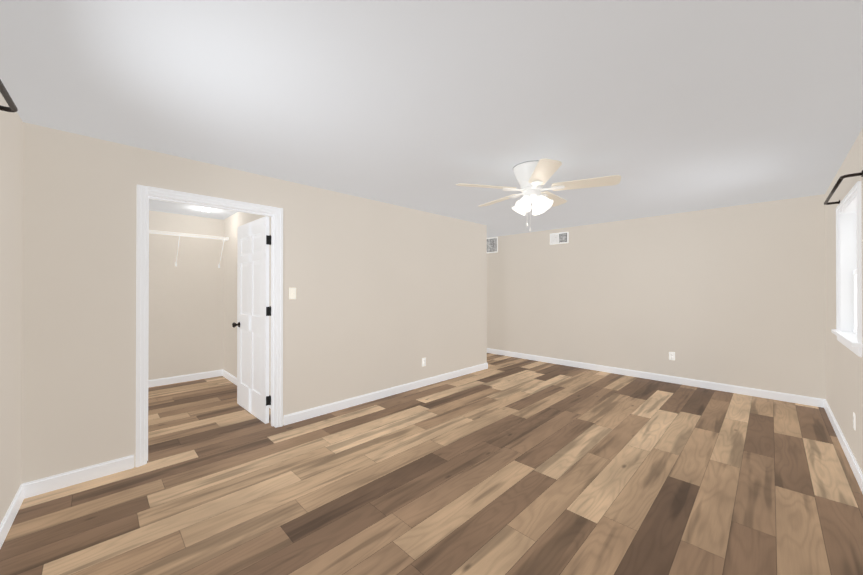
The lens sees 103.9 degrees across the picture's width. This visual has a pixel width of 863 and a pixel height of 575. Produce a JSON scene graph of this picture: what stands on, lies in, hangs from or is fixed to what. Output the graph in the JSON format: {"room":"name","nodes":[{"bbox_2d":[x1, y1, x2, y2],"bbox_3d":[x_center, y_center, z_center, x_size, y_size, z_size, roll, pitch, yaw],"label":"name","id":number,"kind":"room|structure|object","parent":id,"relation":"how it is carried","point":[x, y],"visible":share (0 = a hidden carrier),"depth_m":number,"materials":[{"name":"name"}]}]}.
{"room":"empty bedroom","nodes":[
{"label":"empty bedroom","id":0,"kind":"room"},
{"bbox_2d":[0,93,22,523],"bbox_3d":[-2.281,0.144,1.672,0.150,2.440,6.760,0,0,-42],"label":"wall","id":1,"kind":"structure","parent":0,"point":[11,161],"depth_m":1.97,"materials":[{"name":"paint"}]},
{"bbox_2d":[0,79,17,111],"bbox_3d":[-1.483,-0.790,1.014,0.135,0.040,1.269,0,0,-42],"label":"curtain rod","id":2,"kind":"object","parent":1,"relation":"attached to","point":[12,107],"visible":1,"depth_m":1.42,"materials":[{"name":"black metal"}]},
{"bbox_2d":[0,485,23,548],"bbox_3d":[-1.339,1.312,0.759,0.014,0.098,3.846,0,0,-42],"label":"baseboard","id":3,"kind":"structure","parent":1,"relation":"attached to","point":[10,515],"depth_m":1.94,"materials":[{"name":"white wood"}]},
{"bbox_2d":[148,210,223,379],"bbox_3d":[-3.883,0.156,4.757,1.880,2.440,0.120,0,0,-45],"label":"wall","id":4,"kind":"structure","parent":0,"point":[185,330],"depth_m":4.94,"materials":[{"name":"paint"}]},
{"bbox_2d":[148,369,222,387],"bbox_3d":[-3.878,1.326,4.663,1.760,0.098,0.014,0,0,-45],"label":"baseboard","id":5,"kind":"structure","parent":4,"relation":"attached to","point":[181,378],"depth_m":4.92,"materials":[{"name":"white wood"}]},
{"bbox_2d":[149,230,228,267],"bbox_3d":[-3.768,-0.530,4.571,1.740,0.451,0.311,0,0,-45],"label":"wire closet shelf","id":6,"kind":"object","parent":4,"relation":"attached to","point":[224,239],"visible":0.48,"depth_m":4.84,"materials":[{"name":"white metal"}]},
{"bbox_2d":[223,212,270,395],"bbox_3d":[-2.332,0.154,4.446,0.120,2.440,2.510,0,0,-45],"label":"wall","id":7,"kind":"structure","parent":0,"point":[233,222],"depth_m":4.95,"materials":[{"name":"paint"}]},
{"bbox_2d":[222,370,270,408],"bbox_3d":[-2.379,1.325,4.395,0.014,0.098,2.510,0,0,-45],"label":"baseboard","id":8,"kind":"structure","parent":7,"relation":"attached to","point":[229,376],"depth_m":4.97,"materials":[{"name":"white wood"}]},
{"bbox_2d":[21,122,486,483],"bbox_3d":[-0.897,0.153,4.019,5.070,2.440,0.120,0,0,-45],"label":"wall","id":9,"kind":"structure","parent":0,"point":[388,295],"depth_m":2.88,"materials":[{"name":"paint"}]},
{"bbox_2d":[21,455,133,498],"bbox_3d":[-2.453,1.318,2.371,0.546,0.098,0.014,0,0,-45],"label":"baseboard","id":10,"kind":"structure","parent":9,"relation":"attached to","point":[56,482],"depth_m":2.35,"materials":[{"name":"white wood"}]},
{"bbox_2d":[136,184,282,466],"bbox_3d":[-1.905,0.293,3.005,1.095,2.153,0.142,0,0,-45],"label":"door frame","id":11,"kind":"structure","parent":9,"relation":"attached to","point":[141,263],"depth_m":2.74,"materials":[{"name":"white wood"}]},
{"bbox_2d":[232,216,270,423],"bbox_3d":[-1.952,0.325,3.680,0.881,2.070,0.179,0,0,44],"label":"door","id":12,"kind":"structure","parent":9,"relation":"in","point":[253,307],"depth_m":3.61,"materials":[{"name":"white wood"}]},
{"bbox_2d":[289,288,295,298],"bbox_3d":[-1.401,0.061,3.420,0.070,0.115,0.018,0,0,-45],"label":"switch plate","id":13,"kind":"object","parent":9,"relation":"attached to","point":[292,293],"visible":1,"depth_m":3.42,"materials":[{"name":"white plastic"}]},
{"bbox_2d":[284,363,487,425],"bbox_3d":[-0.255,1.326,4.560,3.419,0.098,0.014,0,0,-45],"label":"baseboard","id":14,"kind":"structure","parent":9,"relation":"attached to","point":[295,417],"depth_m":4.09,"materials":[{"name":"white wood"}]},
{"bbox_2d":[422,358,425,365],"bbox_3d":[-0.105,1.040,4.715,0.070,0.115,0.007,0,0,-45],"label":"electrical outlet","id":15,"kind":"object","parent":9,"relation":"attached to","point":[423,361],"visible":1,"depth_m":4.71,"materials":[{"name":"white plastic"}]},
{"bbox_2d":[0,353,862,574],"bbox_3d":[-0.100,1.422,3.834,6.845,0.100,6.760,0,0,-45],"label":"floor","id":16,"kind":"structure","parent":0,"point":[503,465],"depth_m":2.27,"materials":[{"name":"brown wood"}]},
{"bbox_2d":[0,0,862,237],"bbox_3d":[-0.100,-1.118,3.844,6.845,0.100,6.760,0,0,-45],"label":"ceiling","id":17,"kind":"structure","parent":0,"point":[663,107],"depth_m":1.86,"materials":[{"name":"paint"}]},
{"bbox_2d":[456,158,620,231],"bbox_3d":[0.915,-0.781,3.049,1.307,0.580,1.344,0,0,-45],"label":"ceiling fan","id":18,"kind":"object","parent":17,"relation":"hanging from","point":[533,177],"visible":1,"depth_m":2.90,"materials":[{"name":"white metal"}]},
{"bbox_2d":[487,194,825,398],"bbox_3d":[2.272,0.161,6.201,0.150,2.440,6.760,0,0,-45],"label":"wall","id":19,"kind":"structure","parent":0,"point":[732,295],"depth_m":4.80,"materials":[{"name":"paint"}]},
{"bbox_2d":[487,237,497,252],"bbox_3d":[1.219,-0.887,7.146,0.013,0.320,0.420,0,0,-45],"label":"air vent","id":20,"kind":"object","parent":19,"relation":"in","point":[492,245],"visible":0.75,"depth_m":7.08,"materials":[{"name":"white metal"}]},
{"bbox_2d":[550,232,568,244],"bbox_3d":[2.288,-0.884,6.073,0.013,0.200,0.345,0,0,-45],"label":"air vent","id":21,"kind":"object","parent":19,"relation":"in","point":[559,238],"visible":1,"depth_m":6.06,"materials":[{"name":"white metal"}]},
{"bbox_2d":[487,348,824,407],"bbox_3d":[2.531,1.331,5.820,0.014,0.098,5.560,0,0,-45],"label":"baseboard","id":22,"kind":"structure","parent":19,"relation":"attached to","point":[799,399],"depth_m":4.80,"materials":[{"name":"white wood"}]},
{"bbox_2d":[669,352,674,359],"bbox_3d":[3.472,0.991,4.881,0.007,0.115,0.070,0,0,-45],"label":"electrical outlet","id":23,"kind":"object","parent":19,"relation":"attached to","point":[671,355],"visible":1,"depth_m":4.88,"materials":[{"name":"white plastic"}]},
{"bbox_2d":[825,128,862,472],"bbox_3d":[2.179,0.143,1.444,6.695,2.440,0.150,0,0,-45],"label":"wall","id":24,"kind":"structure","parent":0,"point":[844,381],"depth_m":2.94,"materials":[{"name":"paint"}]},
{"bbox_2d":[824,399,862,493],"bbox_3d":[2.192,1.315,1.569,6.495,0.098,0.014,0,0,-45],"label":"baseboard","id":25,"kind":"structure","parent":24,"relation":"attached to","point":[855,467],"depth_m":2.75,"materials":[{"name":"white wood"}]},
{"bbox_2d":[824,170,862,204],"bbox_3d":[3.244,-0.764,2.683,1.092,0.040,0.098,0,0,-45],"label":"curtain rod","id":26,"kind":"object","parent":24,"relation":"attached to","point":[837,184],"visible":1,"depth_m":2.50,"materials":[{"name":"black metal"}]},
{"bbox_2d":[831,181,862,356],"bbox_3d":[3.357,-0.126,2.661,1.130,1.202,0.180,0,0,-45],"label":"window","id":27,"kind":"structure","parent":24,"relation":"in","point":[846,333],"depth_m":2.98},
{"bbox_2d":[853,413,855,429],"bbox_3d":[3.153,0.997,2.521,0.070,0.115,0.007,0,0,-45],"label":"electrical outlet","id":28,"kind":"object","parent":24,"relation":"attached to","point":[854,421],"visible":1,"depth_m":2.50,"materials":[{"name":"white plastic"}]}
]}

